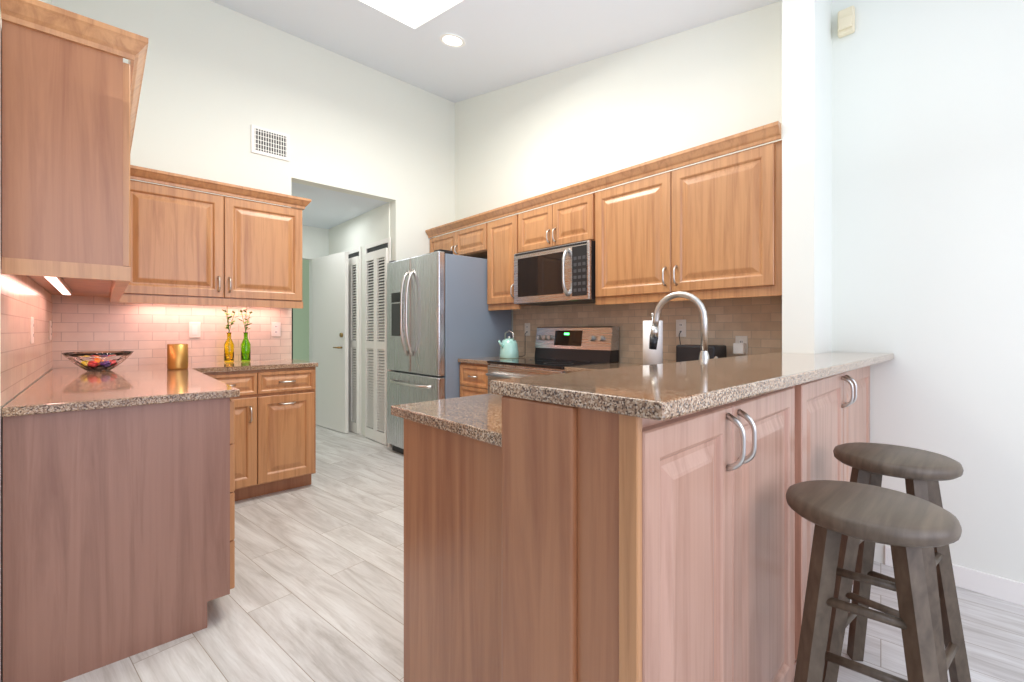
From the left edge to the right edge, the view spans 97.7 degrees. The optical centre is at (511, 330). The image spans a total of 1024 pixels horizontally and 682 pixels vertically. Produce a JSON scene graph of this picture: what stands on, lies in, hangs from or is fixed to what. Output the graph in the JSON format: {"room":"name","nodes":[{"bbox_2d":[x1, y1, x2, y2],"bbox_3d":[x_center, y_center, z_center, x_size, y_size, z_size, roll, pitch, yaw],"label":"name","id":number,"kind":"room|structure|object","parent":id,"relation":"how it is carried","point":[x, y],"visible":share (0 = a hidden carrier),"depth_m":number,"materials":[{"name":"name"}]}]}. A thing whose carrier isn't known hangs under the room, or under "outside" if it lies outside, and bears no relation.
{"room":"kitchen","nodes":[
{"label":"kitchen","id":0,"kind":"room"},
{"bbox_2d":[0,0,52,681],"bbox_3d":[-2.126,-0.827,1.908,0.106,3.950,2.586,0,0,-43],"label":"wall","id":1,"kind":"structure","parent":0,"point":[25,363],"depth_m":1.62,"materials":[{"name":"white paint"}]},
{"bbox_2d":[30,317,33,343],"bbox_3d":[-2.090,-0.002,1.951,0.007,0.115,0.070,0,0,-43],"label":"electrical outlet","id":2,"kind":"object","parent":1,"relation":"attached to","point":[31,330],"visible":1,"depth_m":1.93,"materials":[{"name":"white plastic"}]},
{"bbox_2d":[49,321,51,339],"bbox_3d":[-2.732,-0.002,2.651,0.007,0.115,0.070,0,0,-43],"label":"electrical outlet","id":3,"kind":"object","parent":1,"relation":"attached to","point":[50,330],"visible":1,"depth_m":2.63,"materials":[{"name":"white plastic"}]},
{"bbox_2d":[0,0,135,295],"bbox_3d":[-1.619,-0.598,1.655,0.299,0.848,0.491,0,0,-43],"label":"upper cabinet","id":4,"kind":"object","parent":1,"relation":"attached to","point":[83,214],"depth_m":1.46,"materials":[{"name":"brown wood"}]},
{"bbox_2d":[50,292,127,299],"bbox_3d":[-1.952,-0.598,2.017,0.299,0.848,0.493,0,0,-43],"label":"upper cabinet","id":5,"kind":"object","parent":1,"relation":"attached to","point":[113,295],"depth_m":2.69,"materials":[{"name":"brown wood"}]},
{"bbox_2d":[110,300,123,302],"bbox_3d":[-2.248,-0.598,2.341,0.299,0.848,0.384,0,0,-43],"label":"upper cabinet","id":6,"kind":"object","parent":1,"relation":"attached to","point":[115,301],"depth_m":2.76,"materials":[{"name":"brown wood"}]},
{"bbox_2d":[52,0,454,445],"bbox_3d":[-1.792,-0.827,3.885,3.270,3.950,0.124,0,0,-43],"label":"wall","id":7,"kind":"structure","parent":0,"point":[218,80],"depth_m":3.55,"materials":[{"name":"white paint"}]},
{"bbox_2d":[189,322,199,337],"bbox_3d":[-2.336,-0.007,3.296,0.070,0.115,0.008,0,0,-43],"label":"electrical outlet","id":8,"kind":"object","parent":7,"relation":"attached to","point":[194,329],"visible":1,"depth_m":3.29,"materials":[{"name":"white plastic"}]},
{"bbox_2d":[124,166,303,307],"bbox_3d":[-2.144,-0.598,3.241,1.082,0.848,0.343,0,0,-43],"label":"upper cabinet","id":9,"kind":"object","parent":7,"relation":"attached to","point":[193,247],"depth_m":3.09,"materials":[{"name":"brown wood"}]},
{"bbox_2d":[251,124,289,160],"bbox_3d":[-1.959,-1.524,3.638,0.284,0.220,0.016,0,0,-43],"label":"air vent","id":10,"kind":"object","parent":7,"relation":"in","point":[270,143],"visible":1,"depth_m":3.63,"materials":[{"name":"white"}]},
{"bbox_2d":[271,322,280,335],"bbox_3d":[-1.932,-0.012,3.666,0.070,0.115,0.007,0,0,-43],"label":"electrical outlet","id":11,"kind":"object","parent":7,"relation":"attached to","point":[275,328],"visible":1,"depth_m":3.66,"materials":[{"name":"white plastic"}]},
{"bbox_2d":[291,182,389,435],"bbox_3d":[-2.157,-0.202,4.790,1.146,2.700,1.704,0,0,-43],"label":"wall","id":12,"kind":"structure","parent":0,"point":[334,222],"depth_m":4.91,"materials":[{"name":"white paint"}]},
{"bbox_2d":[312,251,347,432],"bbox_3d":[-2.142,0.129,5.257,0.122,2.022,0.804,0,0,-43],"label":"entry door","id":13,"kind":"structure","parent":12,"relation":"in","point":[330,315],"depth_m":5.18,"materials":[{"name":"white wood"}]},
{"bbox_2d":[346,237,390,446],"bbox_3d":[-1.608,0.111,4.862,0.030,2.075,1.170,0,0,-43],"label":"louvered door","id":14,"kind":"structure","parent":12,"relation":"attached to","point":[377,256],"depth_m":4.75,"materials":[{"name":"white painted wood"}]},
{"bbox_2d":[210,0,781,102],"bbox_3d":[1.229,-1.789,0.880,12.000,1.896,8.636,0,0,-43],"label":"ceiling","id":15,"kind":"structure","parent":0,"point":[509,42],"depth_m":3.35,"materials":[{"name":"white paint"}]},
{"bbox_2d":[440,34,464,46],"bbox_3d":[-0.464,-2.259,3.490,0.200,0.044,0.200,0,0,-43],"label":"recessed light","id":16,"kind":"object","parent":15,"relation":"in","point":[451,40],"visible":1,"depth_m":3.48,"materials":[{"name":"white plastic"}]},
{"bbox_2d":[498,330,518,358],"bbox_3d":[-0.038,0.112,3.778,0.204,0.241,0.164,0,0,-43],"label":"kettle","id":17,"kind":"object","parent":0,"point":[509,348],"visible":1,"depth_m":3.73,"materials":[{"name":"teal"}]},
{"bbox_2d":[63,425,1023,681],"bbox_3d":[-0.077,1.178,2.304,12.000,0.060,12.500,0,0,-43],"label":"floor","id":18,"kind":"structure","parent":0,"point":[316,594],"depth_m":1.86,"materials":[{"name":"grey wood"}]},
{"bbox_2d":[3,399,240,681],"bbox_3d":[-1.502,0.706,1.767,0.621,0.886,0.458,0,0,-43],"label":"base cabinet","id":19,"kind":"object","parent":18,"relation":"on","point":[125,487],"depth_m":1.55,"materials":[{"name":"brown wood"}]},
{"bbox_2d":[1,359,317,418],"bbox_3d":[-1.697,0.247,2.552,1.396,0.030,1.963,0,0,-43],"label":"countertop","id":20,"kind":"structure","parent":19,"relation":"on","point":[60,390],"depth_m":2.06,"materials":[{"name":"brown stone"}]},
{"bbox_2d":[62,351,133,370],"bbox_3d":[-2.407,0.178,2.610,0.312,0.108,0.312,0,0,-43],"label":"glass bowl","id":21,"kind":"object","parent":20,"relation":"on","point":[98,360],"visible":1,"depth_m":2.54,"materials":[{"name":"multicoloured"}]},
{"bbox_2d":[167,344,187,369],"bbox_3d":[-2.020,0.156,2.706,0.104,0.152,0.104,0,0,-43],"label":"vase","id":22,"kind":"object","parent":20,"relation":"on","point":[177,356],"visible":1,"depth_m":2.66,"materials":[{"name":"gold metal"}]},
{"bbox_2d":[222,307,237,361],"bbox_3d":[-2.088,0.012,3.314,0.119,0.440,0.109,0,0,-43],"label":"bottle","id":23,"kind":"object","parent":20,"relation":"on","point":[229,350],"visible":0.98,"depth_m":3.29,"materials":[{"name":"yellow glass"}]},
{"bbox_2d":[238,307,254,361],"bbox_3d":[-2.005,0.012,3.383,0.126,0.440,0.103,0,0,-43],"label":"bottle","id":24,"kind":"object","parent":20,"relation":"on","point":[245,350],"visible":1,"depth_m":3.37,"materials":[{"name":"green glass"}]},
{"bbox_2d":[241,395,260,499],"bbox_3d":[-2.061,0.706,3.127,0.365,0.886,0.624,0,0,-43],"label":"base cabinet","id":25,"kind":"object","parent":18,"relation":"on","point":[251,405],"depth_m":3.00,"materials":[{"name":"brown wood"}]},
{"bbox_2d":[261,391,315,494],"bbox_3d":[-1.790,0.706,3.375,0.370,0.886,0.624,0,0,-43],"label":"base cabinet","id":26,"kind":"object","parent":18,"relation":"on","point":[288,422],"depth_m":3.16,"materials":[{"name":"brown wood"}]},
{"bbox_2d":[404,420,490,681],"bbox_3d":[0.412,0.706,2.163,2.144,0.886,1.171,0,0,-43],"label":"base cabinet","id":27,"kind":"object","parent":18,"relation":"on","point":[447,478],"depth_m":1.22,"materials":[{"name":"brown wood"}]},
{"bbox_2d":[387,249,510,453],"bbox_3d":[-0.631,0.240,4.211,0.878,1.815,0.900,0,0,-43],"label":"fridge","id":28,"kind":"object","parent":18,"relation":"on","point":[441,319],"visible":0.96,"depth_m":3.87,"materials":[{"name":"silver metal"}]},
{"bbox_2d":[458,356,534,396],"bbox_3d":[-0.095,0.691,3.812,0.662,0.915,0.400,0,0,-43],"label":"drawers","id":29,"kind":"object","parent":18,"relation":"on","point":[473,377],"visible":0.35,"depth_m":3.63,"materials":[{"name":"brown wood"}]},
{"bbox_2d":[486,326,618,393],"bbox_3d":[0.277,0.543,3.356,0.696,1.150,0.764,0,0,-43],"label":"range","id":30,"kind":"object","parent":18,"relation":"on","point":[558,350],"visible":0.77,"depth_m":3.36,"materials":[{"name":"silver metal"}]},
{"bbox_2d":[491,388,746,681],"bbox_3d":[0.238,0.644,0.985,0.412,1.009,0.331,0,0,-43],"label":"base cabinet","id":31,"kind":"object","parent":18,"relation":"on","point":[621,522],"depth_m":0.85,"materials":[{"name":"brown wood"}]},
{"bbox_2d":[391,362,626,443],"bbox_3d":[0.400,0.247,2.154,2.174,0.030,1.169,0,0,-43],"label":"countertop","id":32,"kind":"structure","parent":31,"relation":"on","point":[469,417],"depth_m":1.28,"materials":[{"name":"brown stone"}]},
{"bbox_2d":[640,312,662,365],"bbox_3d":[0.883,0.059,2.810,0.150,0.347,0.150,0,0,-43],"label":"paper towel","id":33,"kind":"object","parent":32,"relation":"on","point":[651,356],"visible":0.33,"depth_m":2.77,"materials":[{"name":"white paper"}]},
{"bbox_2d":[649,291,717,359],"bbox_3d":[0.739,0.031,1.937,0.131,0.402,0.280,0,0,-43],"label":"faucet","id":34,"kind":"object","parent":32,"relation":"on","point":[699,304],"visible":0.6,"depth_m":1.88,"materials":[{"name":"silver metal"}]},
{"bbox_2d":[676,344,726,361],"bbox_3d":[1.159,0.159,2.745,0.180,0.147,0.240,0,0,-43],"label":"toaster","id":35,"kind":"object","parent":32,"relation":"on","point":[688,352],"visible":0.52,"depth_m":2.69,"materials":[{"name":"black plastic"}]},
{"bbox_2d":[487,352,893,423],"bbox_3d":[0.902,0.124,1.581,2.208,0.031,0.416,0,0,-43],"label":"countertop","id":36,"kind":"structure","parent":31,"relation":"on","point":[665,393],"depth_m":1.00,"materials":[{"name":"brown stone"}]},
{"bbox_2d":[747,384,810,681],"bbox_3d":[0.583,0.644,1.301,0.523,1.009,0.330,0,0,-43],"label":"base cabinet","id":37,"kind":"object","parent":18,"relation":"on","point":[779,425],"depth_m":1.22,"materials":[{"name":"brown wood"}]},
{"bbox_2d":[811,368,869,581],"bbox_3d":[1.242,0.644,1.906,1.267,1.009,0.330,0,0,-43],"label":"base cabinet","id":38,"kind":"object","parent":18,"relation":"on","point":[840,405],"depth_m":1.73,"materials":[{"name":"brown wood"}]},
{"bbox_2d":[786,480,961,681],"bbox_3d":[0.788,0.764,0.998,0.324,0.772,0.324,0,0,39],"label":"stool","id":39,"kind":"object","parent":18,"relation":"on","point":[906,527],"visible":1,"depth_m":0.95,"materials":[{"name":"brown wood"}]},
{"bbox_2d":[822,442,970,681],"bbox_3d":[1.177,0.764,1.380,0.324,0.772,0.324,0,0,-37],"label":"stool","id":40,"kind":"object","parent":18,"relation":"on","point":[922,473],"visible":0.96,"depth_m":1.35,"materials":[{"name":"brown wood"}]},
{"bbox_2d":[455,0,1023,605],"bbox_3d":[1.911,-0.827,2.183,0.112,3.950,7.636,0,0,-43],"label":"wall","id":41,"kind":"structure","parent":0,"point":[929,194],"depth_m":2.19,"materials":[{"name":"white paint"}]},
{"bbox_2d":[429,229,452,252],"bbox_3d":[-0.582,-0.571,4.588,0.324,0.783,0.470,0,0,-43],"label":"upper cabinet","id":42,"kind":"object","parent":41,"relation":"attached to","point":[445,242],"depth_m":4.48,"materials":[{"name":"brown wood"}]},
{"bbox_2d":[453,221,484,258],"bbox_3d":[-0.264,-0.571,4.242,0.324,0.783,0.469,0,0,-43],"label":"upper cabinet","id":43,"kind":"object","parent":41,"relation":"attached to","point":[470,242],"depth_m":4.15,"materials":[{"name":"brown wood"}]},
{"bbox_2d":[485,213,512,310],"bbox_3d":[0.029,-0.571,3.922,0.324,0.783,0.398,0,0,-43],"label":"upper cabinet","id":44,"kind":"object","parent":41,"relation":"attached to","point":[498,233],"depth_m":3.83,"materials":[{"name":"brown wood"}]},
{"bbox_2d":[525,323,529,335],"bbox_3d":[0.138,-0.012,4.040,0.007,0.115,0.070,0,0,-43],"label":"electrical outlet","id":45,"kind":"object","parent":41,"relation":"attached to","point":[527,327],"visible":0.94,"depth_m":4.03,"materials":[{"name":"white plastic"}]},
{"bbox_2d":[513,189,588,308],"bbox_3d":[0.424,-0.571,3.491,0.324,0.783,0.773,0,0,-43],"label":"upper cabinet","id":46,"kind":"object","parent":41,"relation":"attached to","point":[565,222],"depth_m":3.39,"materials":[{"name":"brown wood"}]},
{"bbox_2d":[514,240,594,305],"bbox_3d":[0.385,-0.419,3.456,0.429,0.409,0.763,0,0,-43],"label":"microwave","id":47,"kind":"object","parent":46,"relation":"attached to","point":[559,275],"visible":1,"depth_m":3.30,"materials":[{"name":"silver metal"}]},
{"bbox_2d":[676,319,685,336],"bbox_3d":[1.120,-0.017,2.969,0.007,0.115,0.070,0,0,-43],"label":"electrical outlet","id":48,"kind":"object","parent":41,"relation":"attached to","point":[681,325],"visible":1,"depth_m":2.96,"materials":[{"name":"white plastic"}]},
{"bbox_2d":[589,137,781,304],"bbox_3d":[1.077,-0.571,2.779,0.324,0.783,1.158,0,0,-43],"label":"upper cabinet","id":49,"kind":"object","parent":41,"relation":"attached to","point":[710,229],"depth_m":2.57,"materials":[{"name":"brown wood"}]},
{"bbox_2d":[735,336,747,354],"bbox_3d":[1.378,0.088,2.688,0.007,0.115,0.070,0,0,-43],"label":"electrical outlet","id":50,"kind":"object","parent":41,"relation":"attached to","point":[741,339],"visible":0.6,"depth_m":2.68,"materials":[{"name":"white plastic"}]},
{"bbox_2d":[733,343,745,353],"bbox_3d":[1.357,0.105,2.669,0.048,0.065,0.060,0,0,-43],"label":"adapter","id":51,"kind":"object","parent":50,"relation":"attached to","point":[739,348],"visible":1,"depth_m":2.65,"materials":[{"name":"white plastic"}]},
{"bbox_2d":[838,6,854,37],"bbox_3d":[1.713,-1.587,2.296,0.049,0.130,0.070,0,0,-43],"label":"detector","id":52,"kind":"object","parent":41,"relation":"attached to","point":[846,21],"visible":1,"depth_m":2.28,"materials":[{"name":"beige plastic"}]},
{"bbox_2d":[782,0,831,353],"bbox_3d":[1.519,-1.333,2.301,0.330,2.938,0.138,0,0,-43],"label":"column","id":53,"kind":"structure","parent":0,"point":[806,176],"depth_m":2.20,"materials":[{"name":"white paint"}]},
{"label":"outside","id":54,"kind":"structure","parent":0,"visible":0},
{"bbox_2d":[292,260,308,360],"bbox_3d":[-3.254,-0.152,5.916,2.000,2.600,0.720,0,0,-43],"label":"wall","id":55,"kind":"structure","parent":54,"point":[300,333],"depth_m":6.55,"materials":[{"name":"green"}]}
]}

